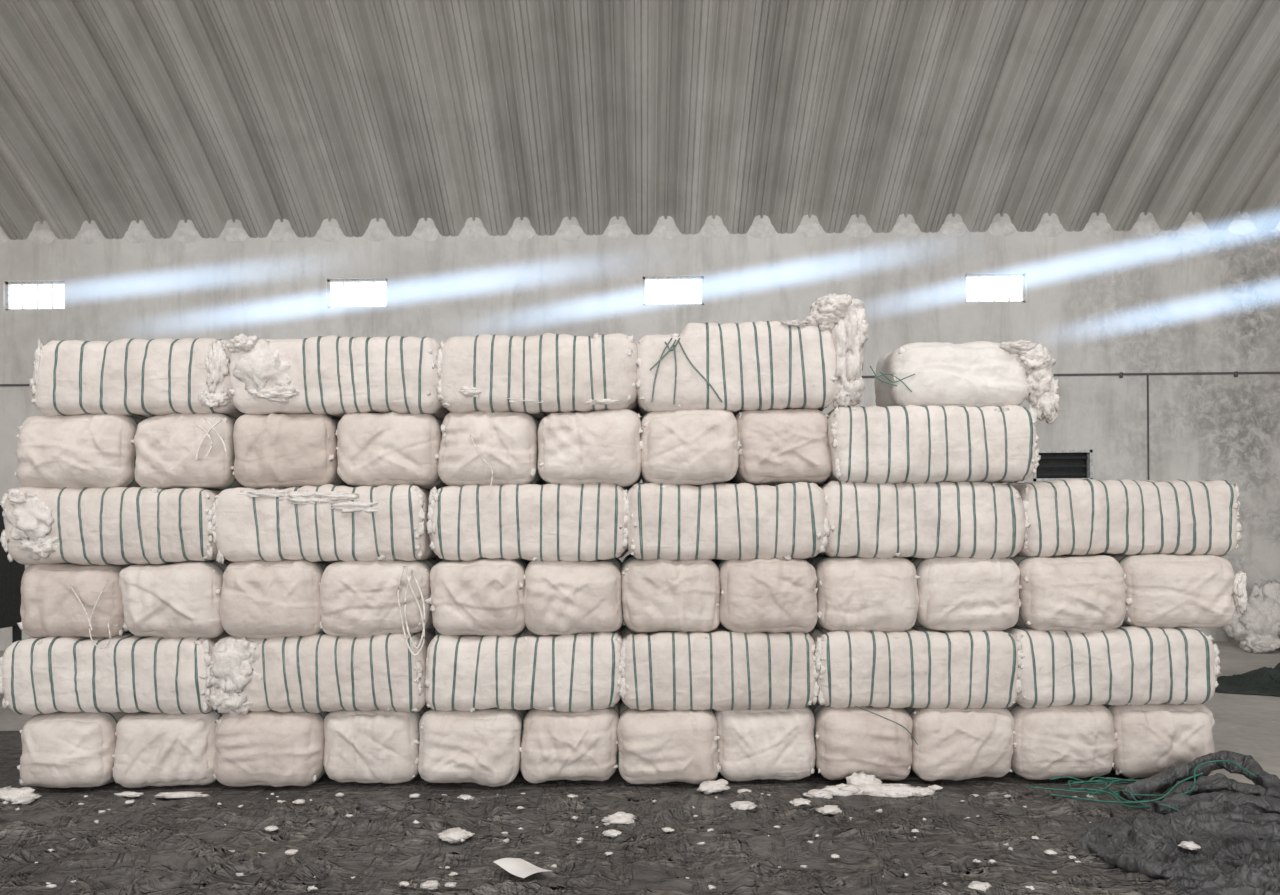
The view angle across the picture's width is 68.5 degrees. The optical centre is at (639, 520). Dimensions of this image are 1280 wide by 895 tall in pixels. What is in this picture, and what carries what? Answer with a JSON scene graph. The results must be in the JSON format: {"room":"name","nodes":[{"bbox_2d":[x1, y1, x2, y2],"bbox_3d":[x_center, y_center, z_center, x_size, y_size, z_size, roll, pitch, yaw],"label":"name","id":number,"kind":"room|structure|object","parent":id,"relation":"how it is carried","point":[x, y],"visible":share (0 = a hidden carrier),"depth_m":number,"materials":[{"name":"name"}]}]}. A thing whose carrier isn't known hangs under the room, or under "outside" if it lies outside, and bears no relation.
{"room":"cotton warehouse","nodes":[
{"label":"cotton warehouse","id":0,"kind":"room"},
{"bbox_2d":[431,627,438,634],"bbox_3d":[-1.962,0.932,6.556,1.313,0.504,0.668,0,0,0],"label":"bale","id":1,"kind":"object","parent":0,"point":[433,630],"visible":0.02,"depth_m":6.27,"materials":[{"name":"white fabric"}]},
{"bbox_2d":[0,0,1279,239],"bbox_3d":[-0.040,-5.623,0.300,30.584,4.461,25.176,0,0,0],"label":"ceiling","id":2,"kind":"structure","parent":0,"point":[114,114],"depth_m":10.93,"materials":[{"name":"metal"}]},
{"bbox_2d":[0,211,1279,650],"bbox_3d":[-0.010,-1.297,12.450,30.000,5.895,0.300,0,0,0],"label":"wall","id":3,"kind":"structure","parent":0,"point":[1164,301],"depth_m":12.30,"materials":[{"name":"paint"}]},
{"bbox_2d":[6,282,64,309],"bbox_3d":[-7.930,-2.951,12.390,0.800,0.386,0.080,0,0,0],"label":"window","id":4,"kind":"structure","parent":3,"relation":"in","point":[19,295],"depth_m":12.42,"materials":[{"name":"glass"}]},
{"bbox_2d":[328,279,387,307],"bbox_3d":[-3.703,-2.984,12.390,0.800,0.386,0.080,0,0,0],"label":"window","id":5,"kind":"structure","parent":3,"relation":"in","point":[342,293],"depth_m":12.42,"materials":[{"name":"glass"}]},
{"bbox_2d":[0,220,1279,244],"bbox_3d":[-0.278,-3.782,12.319,29.324,0.262,0.088,0,0,0],"label":"trim","id":6,"kind":"structure","parent":3,"relation":"attached to","point":[1049,228],"depth_m":12.29,"materials":[{"name":"grey metal"}]},
{"bbox_2d":[0,371,1279,479],"bbox_3d":[-0.004,-0.450,12.280,30.000,2.900,0.040,0,0,0],"label":"conduit","id":7,"kind":"object","parent":3,"relation":"attached to","point":[1235,373],"visible":0.17,"depth_m":12.27,"materials":[{"name":"plastic"}]},
{"bbox_2d":[643,276,703,304],"bbox_3d":[0.438,-3.016,12.390,0.800,0.386,0.080,0,0,0],"label":"window","id":8,"kind":"structure","parent":3,"relation":"in","point":[656,290],"depth_m":12.42,"materials":[{"name":"glass"}]},
{"bbox_2d":[965,274,1024,302],"bbox_3d":[4.659,-3.050,12.390,0.800,0.386,0.080,0,0,0],"label":"window","id":9,"kind":"structure","parent":3,"relation":"in","point":[979,288],"depth_m":12.42,"materials":[{"name":"glass"}]},
{"bbox_2d":[1033,450,1092,480],"bbox_3d":[5.529,-0.726,12.370,0.772,0.406,0.180,0,0,0],"label":"vent","id":10,"kind":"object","parent":3,"relation":"in","point":[1053,464],"depth_m":12.45,"materials":[{"name":"metal"}]},
{"bbox_2d":[0,641,1279,784],"bbox_3d":[0.013,1.690,0.300,30.600,0.120,24.600,0,0,0],"label":"floor","id":11,"kind":"structure","parent":0,"point":[1245,724],"depth_m":7.75,"materials":[{"name":"concrete"}]},
{"bbox_2d":[0,505,24,642],"bbox_3d":[-5.794,0.770,8.125,0.600,1.810,0.550,0,0,0],"label":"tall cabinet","id":12,"kind":"object","parent":11,"relation":"on","point":[11,573],"visible":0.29,"depth_m":8.20,"materials":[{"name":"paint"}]},
{"bbox_2d":[0,731,1233,894],"bbox_3d":[-1.962,1.587,4.300,11.052,0.101,6.200,0,0,0],"label":"sheet","id":13,"kind":"object","parent":11,"relation":"on","point":[172,846],"visible":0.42,"depth_m":4.69,"materials":[{"name":"black plastic"}]},
{"bbox_2d":[0,786,41,804],"bbox_3d":[-3.672,1.601,5.500,0.335,0.071,0.187,0,0,11],"label":"scraps","id":14,"kind":"object","parent":13,"relation":"on","point":[25,795],"visible":0.98,"depth_m":5.46,"materials":[{"name":"white fabric"}]},
{"bbox_2d":[17,711,127,787],"bbox_3d":[-3.490,1.401,6.240,0.595,0.493,1.313,0,0,0],"label":"bale","id":15,"kind":"object","parent":13,"relation":"on","point":[60,749],"visible":0.46,"depth_m":5.63,"materials":[{"name":"beige fabric"}]},
{"bbox_3d":[-3.220,0.946,6.596,1.297,0.494,0.663,0,0,0],"label":"bale","id":16,"kind":"object","parent":15,"relation":"on","visible":0},
{"bbox_2d":[17,563,130,637],"bbox_3d":[-3.478,0.483,6.273,0.666,0.490,1.305,0,0,0],"label":"bale","id":17,"kind":"object","parent":16,"relation":"on","point":[49,607],"visible":0.43,"depth_m":5.66,"materials":[{"name":"fabric"}]},
{"bbox_2d":[69,580,110,648],"bbox_3d":[-3.270,0.555,5.590,0.243,0.409,0.008,0,0,0],"label":"rope","id":18,"kind":"object","parent":17,"relation":"hanging from","point":[89,620],"visible":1,"depth_m":5.59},
{"bbox_2d":[0,486,227,564],"bbox_3d":[-3.202,0.025,5.920,1.302,0.494,0.716,0,0,0],"label":"bale","id":19,"kind":"object","parent":17,"relation":"on","point":[44,525],"visible":0.97,"depth_m":5.63,"materials":[{"name":"white fabric"}]},
{"bbox_2d":[131,413,245,489],"bbox_3d":[-2.792,-0.430,6.289,0.650,0.496,1.312,0,0,0],"label":"bale","id":20,"kind":"object","parent":19,"relation":"on","point":[166,446],"visible":0.56,"depth_m":5.67,"materials":[{"name":"beige fabric"}]},
{"bbox_2d":[195,417,226,459],"bbox_3d":[-2.552,-0.489,5.590,0.189,0.254,0.012,0,0,0],"label":"rope","id":21,"kind":"object","parent":20,"relation":"hanging from","point":[205,418],"visible":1,"depth_m":5.59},
{"bbox_3d":[-3.204,0.032,6.563,1.286,0.497,0.662,0,0,0],"label":"bale","id":22,"kind":"object","parent":17,"relation":"on","visible":0},
{"bbox_2d":[14,414,142,487],"bbox_3d":[-3.455,-0.419,6.253,0.721,0.498,1.335,0,0,0],"label":"bale","id":23,"kind":"object","parent":22,"relation":"on","point":[87,450],"visible":0.48,"depth_m":5.64,"materials":[{"name":"beige fabric"}]},
{"bbox_2d":[29,338,244,419],"bbox_3d":[-3.070,-0.881,5.973,1.266,0.498,0.724,0,0,0],"label":"bale","id":24,"kind":"object","parent":23,"relation":"on","point":[143,379],"visible":0.8,"depth_m":5.66,"materials":[{"name":"white fabric"}]},
{"bbox_2d":[119,561,232,638],"bbox_3d":[-2.857,0.485,6.238,0.660,0.497,1.330,0,0,0],"label":"bale","id":25,"kind":"object","parent":16,"relation":"on","point":[180,599],"visible":0.57,"depth_m":5.63,"materials":[{"name":"beige fabric"}]},
{"bbox_2d":[114,791,210,798],"bbox_3d":[-2.814,1.613,5.531,0.599,0.036,0.093,0,0,5],"label":"scraps","id":26,"kind":"object","parent":13,"relation":"on","point":[188,794],"visible":1,"depth_m":5.51,"materials":[{"name":"white fabric"}]},
{"bbox_2d":[112,709,223,787],"bbox_3d":[-2.907,1.393,6.274,0.674,0.494,1.291,0,0,0],"label":"bale","id":27,"kind":"object","parent":13,"relation":"on","point":[152,749],"visible":0.45,"depth_m":5.66,"materials":[{"name":"beige fabric"}]},
{"bbox_2d":[0,632,230,714],"bbox_3d":[-3.214,0.941,5.944,1.307,0.493,0.672,0,0,0],"label":"bale","id":28,"kind":"object","parent":27,"relation":"on","point":[133,673],"visible":0.78,"depth_m":5.63,"materials":[{"name":"white fabric"}]},
{"bbox_2d":[213,710,329,786],"bbox_3d":[-2.275,1.388,6.249,0.684,0.491,1.309,0,0,0],"label":"bale","id":29,"kind":"object","parent":13,"relation":"on","point":[266,748],"visible":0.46,"depth_m":5.63,"materials":[{"name":"fabric"}]},
{"bbox_2d":[208,630,435,714],"bbox_3d":[-1.956,0.932,5.933,1.321,0.494,0.708,0,0,0],"label":"bale","id":30,"kind":"object","parent":29,"relation":"on","point":[320,672],"visible":0.93,"depth_m":5.64,"materials":[{"name":"white fabric"}]},
{"bbox_2d":[219,560,333,638],"bbox_3d":[-2.244,0.480,6.247,0.669,0.501,1.311,0,0,0],"label":"bale","id":31,"kind":"object","parent":30,"relation":"on","point":[260,599],"visible":0.57,"depth_m":5.63,"materials":[{"name":"beige fabric"}]},
{"bbox_2d":[211,484,437,563],"bbox_3d":[-1.945,0.024,5.941,1.329,0.498,0.685,0,0,0],"label":"bale","id":32,"kind":"object","parent":31,"relation":"on","point":[330,523],"visible":0.97,"depth_m":5.64,"materials":[{"name":"white fabric"}]},
{"bbox_2d":[335,412,446,489],"bbox_3d":[-1.546,-0.438,6.275,0.669,0.495,1.307,0,0,0],"label":"bale","id":33,"kind":"object","parent":32,"relation":"on","point":[391,448],"visible":0.68,"depth_m":5.66,"materials":[{"name":"beige fabric"}]},
{"bbox_2d":[226,333,449,419],"bbox_3d":[-1.848,-0.890,5.936,1.324,0.494,0.720,0,0,0],"label":"bale","id":34,"kind":"object","parent":33,"relation":"on","point":[331,375],"visible":0.88,"depth_m":5.65,"materials":[{"name":"white fabric"}]},
{"bbox_3d":[-1.934,0.023,6.560,1.314,0.492,0.671,0,0,0],"label":"bale","id":35,"kind":"object","parent":31,"relation":"on","visible":0},
{"bbox_2d":[232,413,355,488],"bbox_3d":[-2.167,-0.431,6.264,0.667,0.494,1.304,0,0,0],"label":"bale","id":36,"kind":"object","parent":35,"relation":"on","point":[272,450],"visible":0.64,"depth_m":5.65,"materials":[{"name":"fabric"}]},
{"bbox_2d":[320,557,442,637],"bbox_3d":[-1.615,0.474,6.267,0.682,0.495,1.323,0,0,0],"label":"bale","id":37,"kind":"object","parent":30,"relation":"on","point":[358,599],"visible":0.61,"depth_m":5.65,"materials":[{"name":"beige fabric"}]},
{"bbox_2d":[397,566,425,655],"bbox_3d":[-1.360,0.534,5.590,0.168,0.536,0.012,0,0,0],"label":"rope","id":38,"kind":"object","parent":37,"relation":"hanging from","point":[405,567],"visible":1,"depth_m":5.59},
{"bbox_2d":[323,703,430,783],"bbox_3d":[-1.662,1.381,6.310,0.649,0.492,1.327,0,0,0],"label":"bale","id":39,"kind":"object","parent":13,"relation":"on","point":[374,746],"visible":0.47,"depth_m":5.69,"materials":[{"name":"beige fabric"}]},
{"bbox_2d":[418,707,529,786],"bbox_3d":[-1.047,1.381,6.245,0.656,0.489,1.326,0,0,0],"label":"bale","id":40,"kind":"object","parent":13,"relation":"on","point":[482,747],"visible":0.62,"depth_m":5.64,"materials":[{"name":"beige fabric"}]},
{"bbox_2d":[494,858,550,877],"bbox_3d":[-0.528,1.558,4.242,0.158,0.026,0.255,0,0,-41],"label":"paper sheet","id":41,"kind":"object","parent":13,"relation":"on","point":[518,867],"visible":1,"depth_m":4.23,"materials":[{"name":"white paper"}]},
{"bbox_2d":[520,698,620,782],"bbox_3d":[-0.432,1.377,6.271,0.647,0.497,1.311,0,0,0],"label":"bale","id":42,"kind":"object","parent":13,"relation":"on","point":[555,745],"visible":0.65,"depth_m":5.66,"materials":[{"name":"beige fabric"}]},
{"bbox_2d":[424,627,622,712],"bbox_3d":[-0.703,0.925,5.964,1.257,0.491,0.687,0,0,0],"label":"bale","id":43,"kind":"object","parent":42,"relation":"on","point":[579,672],"visible":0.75,"depth_m":5.65,"materials":[{"name":"white fabric"}]},
{"bbox_2d":[425,558,529,635],"bbox_3d":[-0.987,0.468,6.251,0.645,0.498,1.326,0,0,0],"label":"bale","id":44,"kind":"object","parent":43,"relation":"on","point":[481,597],"visible":0.73,"depth_m":5.63,"materials":[{"name":"beige fabric"}]},
{"bbox_3d":[-0.714,0.920,6.582,1.232,0.493,0.665,0,0,0],"label":"bale","id":45,"kind":"object","parent":42,"relation":"on","visible":0},
{"bbox_2d":[523,558,623,635],"bbox_3d":[-0.413,0.463,6.259,0.652,0.502,1.337,0,0,0],"label":"bale","id":46,"kind":"object","parent":45,"relation":"on","point":[561,597],"visible":0.8,"depth_m":5.65,"materials":[{"name":"beige fabric"}]},
{"bbox_2d":[426,483,628,561],"bbox_3d":[-0.670,0.012,5.960,1.246,0.500,0.671,0,0,0],"label":"bale","id":47,"kind":"object","parent":46,"relation":"on","point":[551,522],"visible":0.95,"depth_m":5.65,"materials":[{"name":"white fabric"}]},
{"bbox_2d":[437,411,546,485],"bbox_3d":[-0.931,-0.440,6.270,0.641,0.499,1.300,0,0,0],"label":"bale","id":48,"kind":"object","parent":47,"relation":"on","point":[507,441],"visible":0.72,"depth_m":5.66,"materials":[{"name":"beige fabric"}]},
{"bbox_2d":[470,435,492,499],"bbox_3d":[-0.943,-0.319,5.590,0.138,0.390,0.008,0,0,0],"label":"rope","id":49,"kind":"object","parent":48,"relation":"hanging from","point":[470,435],"visible":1,"depth_m":5.59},
{"bbox_2d":[435,333,637,419],"bbox_3d":[-0.620,-0.896,5.944,1.246,0.494,0.660,0,0,0],"label":"bale","id":50,"kind":"object","parent":48,"relation":"on","point":[537,376],"visible":0.87,"depth_m":5.63,"materials":[{"name":"white fabric"}]},
{"bbox_2d":[537,409,643,489],"bbox_3d":[-0.311,-0.447,6.241,0.668,0.498,1.303,0,0,0],"label":"bale","id":51,"kind":"object","parent":47,"relation":"on","point":[603,446],"visible":0.84,"depth_m":5.63,"materials":[{"name":"beige fabric"}]},
{"bbox_2d":[2,779,1200,891],"bbox_3d":[-0.363,1.553,4.834,6.582,0.103,1.617,0,0,2],"label":"scraps","id":52,"kind":"object","parent":13,"relation":"on","point":[452,835],"visible":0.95,"depth_m":4.85,"materials":[{"name":"white fabric"}]},
{"bbox_2d":[617,698,721,784],"bbox_3d":[0.172,1.373,6.236,0.663,0.494,1.310,0,0,0],"label":"bale","id":53,"kind":"object","parent":13,"relation":"on","point":[654,746],"visible":0.68,"depth_m":5.62,"materials":[{"name":"beige fabric"}]},
{"bbox_2d":[619,625,818,710],"bbox_3d":[0.470,0.913,5.940,1.230,0.487,0.676,0,0,0],"label":"bale","id":54,"kind":"object","parent":53,"relation":"on","point":[719,669],"visible":0.8,"depth_m":5.63,"materials":[{"name":"white fabric"}]},
{"bbox_2d":[712,558,818,632],"bbox_3d":[0.789,0.456,6.231,0.628,0.489,1.309,0,0,0],"label":"bale","id":55,"kind":"object","parent":54,"relation":"on","point":[774,595],"visible":0.74,"depth_m":5.62,"materials":[{"name":"fabric"}]},
{"bbox_3d":[0.475,0.911,6.589,1.236,0.493,0.668,0,0,0],"label":"bale","id":56,"kind":"object","parent":53,"relation":"on","visible":0},
{"bbox_2d":[621,554,720,632],"bbox_3d":[0.188,0.458,6.273,0.636,0.497,1.302,0,0,0],"label":"bale","id":57,"kind":"object","parent":56,"relation":"on","point":[660,594],"visible":0.85,"depth_m":5.66,"materials":[{"name":"beige fabric"}]},
{"bbox_2d":[626,482,829,560],"bbox_3d":[0.523,0.000,5.949,1.257,0.494,0.691,0,0,0],"label":"bale","id":58,"kind":"object","parent":57,"relation":"on","point":[724,521],"visible":0.95,"depth_m":5.63,"materials":[{"name":"white fabric"}]},
{"bbox_2d":[640,409,741,484],"bbox_3d":[0.312,-0.452,6.234,0.683,0.497,1.331,0,0,0],"label":"bale","id":59,"kind":"object","parent":58,"relation":"on","point":[692,446],"visible":0.84,"depth_m":5.62,"materials":[{"name":"beige fabric"}]},
{"bbox_2d":[636,293,868,415],"bbox_3d":[0.675,-1.017,5.928,1.432,0.719,0.722,0,0,0],"label":"bale","id":60,"kind":"object","parent":59,"relation":"on","point":[816,361],"visible":0.87,"depth_m":5.64,"materials":[{"name":"white fabric"}]},
{"bbox_2d":[649,338,722,403],"bbox_3d":[0.274,-0.898,5.615,0.435,0.397,0.010,0,0,0],"label":"strap","id":61,"kind":"object","parent":60,"relation":"attached to","point":[678,341],"visible":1,"depth_m":5.61,"materials":[{"name":"grey plastic"}]},
{"bbox_3d":[0.517,0.000,6.563,1.242,0.496,0.673,0,0,0],"label":"bale","id":62,"kind":"object","parent":57,"relation":"on","visible":0},
{"bbox_2d":[726,409,831,485],"bbox_3d":[0.885,-0.457,6.291,0.636,0.494,1.325,0,0,0],"label":"bale","id":63,"kind":"object","parent":62,"relation":"on","point":[779,446],"visible":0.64,"depth_m":5.67,"materials":[{"name":"fabric"}]},
{"bbox_2d":[713,706,815,781],"bbox_3d":[0.772,1.365,6.307,0.663,0.494,1.317,0,0,0],"label":"bale","id":64,"kind":"object","parent":13,"relation":"on","point":[779,744],"visible":0.52,"depth_m":5.68,"materials":[{"name":"beige fabric"}]},
{"bbox_2d":[808,702,912,780],"bbox_3d":[1.374,1.362,6.245,0.627,0.493,1.315,0,0,0],"label":"bale","id":65,"kind":"object","parent":13,"relation":"on","point":[850,740],"visible":0.52,"depth_m":5.63,"materials":[{"name":"fabric"}]},
{"bbox_2d":[855,706,917,744],"bbox_3d":[1.466,1.216,5.590,0.376,0.239,0.006,0,0,0],"label":"strap","id":66,"kind":"object","parent":65,"relation":"attached to","point":[855,706],"visible":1,"depth_m":5.59,"materials":[{"name":"plastic"}]},
{"bbox_2d":[803,771,934,798],"bbox_3d":[1.326,1.538,5.485,0.767,0.119,0.217,0,0,0],"label":"scraps","id":67,"kind":"object","parent":13,"relation":"on","point":[860,783],"visible":0.99,"depth_m":5.44,"materials":[{"name":"white fabric"}]},
{"bbox_2d":[904,707,1015,780],"bbox_3d":[1.980,1.359,6.262,0.671,0.493,1.328,0,0,0],"label":"bale","id":68,"kind":"object","parent":13,"relation":"on","point":[954,744],"visible":0.55,"depth_m":5.64,"materials":[{"name":"beige fabric"}]},
{"bbox_2d":[808,625,1022,708],"bbox_3d":[1.678,0.901,5.949,1.269,0.494,0.679,0,0,0],"label":"bale","id":69,"kind":"object","parent":68,"relation":"on","point":[916,667],"visible":0.79,"depth_m":5.63,"materials":[{"name":"white fabric"}]},
{"bbox_2d":[902,556,1021,630],"bbox_3d":[2.017,0.442,6.281,0.666,0.480,1.317,0,0,0],"label":"bale","id":70,"kind":"object","parent":69,"relation":"on","point":[956,593],"visible":0.64,"depth_m":5.67,"materials":[{"name":"beige fabric"}]},
{"bbox_2d":[819,480,1030,558],"bbox_3d":[1.732,-0.005,5.975,1.274,0.498,0.668,0,0,0],"label":"bale","id":71,"kind":"object","parent":70,"relation":"on","point":[975,520],"visible":0.88,"depth_m":5.66,"materials":[{"name":"white fabric"}]},
{"bbox_2d":[825,404,1040,483],"bbox_3d":[1.776,-0.466,5.939,1.267,0.499,0.680,0,0,0],"label":"bale","id":72,"kind":"object","parent":71,"relation":"on","point":[913,444],"visible":0.81,"depth_m":5.62,"materials":[{"name":"white fabric"}]},
{"bbox_2d":[874,340,1059,423],"bbox_3d":[2.054,-0.851,5.998,1.032,0.534,0.735,0,0,0],"label":"bale","id":73,"kind":"object","parent":72,"relation":"on","point":[977,373],"visible":0.89,"depth_m":5.68,"materials":[{"name":"white fabric"}]},
{"bbox_2d":[870,366,914,391],"bbox_3d":[1.523,-0.856,5.670,0.274,0.162,0.006,0,0,0],"label":"strap","id":74,"kind":"object","parent":73,"relation":"attached to","point":[870,366],"visible":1,"depth_m":5.67,"materials":[{"name":"plastic"}]},
{"bbox_3d":[1.675,0.905,6.580,1.269,0.484,0.664,0,0,0],"label":"bale","id":75,"kind":"object","parent":68,"relation":"on","visible":0},
{"bbox_2d":[805,554,919,631],"bbox_3d":[1.393,0.452,6.280,0.662,0.493,1.309,0,0,0],"label":"bale","id":76,"kind":"object","parent":75,"relation":"on","point":[854,593],"visible":0.7,"depth_m":5.66,"materials":[{"name":"beige fabric"}]},
{"bbox_2d":[1007,703,1116,779],"bbox_3d":[2.591,1.350,6.267,0.653,0.497,1.326,0,0,0],"label":"bale","id":77,"kind":"object","parent":13,"relation":"on","point":[1050,742],"visible":0.52,"depth_m":5.65,"materials":[{"name":"beige fabric"}]},
{"bbox_2d":[1003,626,1220,707],"bbox_3d":[2.873,0.891,5.948,1.267,0.497,0.689,0,0,0],"label":"bale","id":78,"kind":"object","parent":77,"relation":"on","point":[1122,665],"visible":0.75,"depth_m":5.64,"materials":[{"name":"white fabric"}]},
{"bbox_2d":[1010,554,1126,632],"bbox_3d":[2.635,0.440,6.246,0.676,0.494,1.318,0,0,0],"label":"bale","id":79,"kind":"object","parent":78,"relation":"on","point":[1073,593],"visible":0.55,"depth_m":5.63,"materials":[{"name":"beige fabric"}]},
{"bbox_2d":[1007,479,1242,556],"bbox_3d":[3.002,-0.019,6.026,1.369,0.492,0.668,0,0,0],"label":"bale","id":80,"kind":"object","parent":79,"relation":"on","point":[1069,517],"visible":0.84,"depth_m":5.72,"materials":[{"name":"white fabric"}]},
{"bbox_3d":[2.870,0.893,6.594,1.257,0.496,0.663,0,0,0],"label":"bale","id":81,"kind":"object","parent":77,"relation":"on","visible":0},
{"bbox_2d":[1107,553,1247,627],"bbox_3d":[3.292,0.433,6.266,0.784,0.501,1.317,0,0,0],"label":"bale","id":82,"kind":"object","parent":81,"relation":"on","point":[1163,590],"visible":0.58,"depth_m":5.66,"materials":[{"name":"beige fabric"}]},
{"bbox_2d":[1030,760,1256,810],"bbox_3d":[2.834,1.440,5.202,1.150,0.214,0.614,0,0,0],"label":"twine","id":83,"kind":"object","parent":13,"relation":"on","point":[1101,781],"visible":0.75,"depth_m":5.25,"materials":[{"name":"green plastic"}]},
{"bbox_2d":[1103,703,1214,777],"bbox_3d":[3.217,1.351,6.282,0.678,0.497,1.300,0,0,0],"label":"bale","id":84,"kind":"object","parent":13,"relation":"on","point":[1151,738],"visible":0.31,"depth_m":5.67,"materials":[{"name":"beige fabric"}]},
{"bbox_2d":[1071,750,1279,894],"bbox_3d":[3.011,1.434,4.451,1.632,0.285,1.721,0,0,44],"label":"heap","id":85,"kind":"object","parent":13,"relation":"on","point":[1237,833],"visible":0.98,"depth_m":4.55,"materials":[{"name":"grey fabric"}]},
{"bbox_2d":[1215,663,1279,695],"bbox_3d":[6.596,1.461,8.988,2.628,0.214,1.614,0,0,3],"label":"heap","id":86,"kind":"object","parent":11,"relation":"on","point":[1264,680],"visible":0.93,"depth_m":8.82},
{"bbox_2d":[1223,579,1279,652],"bbox_3d":[8.366,1.138,11.397,2.330,0.853,0.868,0,0,2],"label":"heap","id":87,"kind":"object","parent":11,"relation":"on","point":[1258,629],"visible":1,"depth_m":11.45,"materials":[{"name":"white fabric"}]}
]}

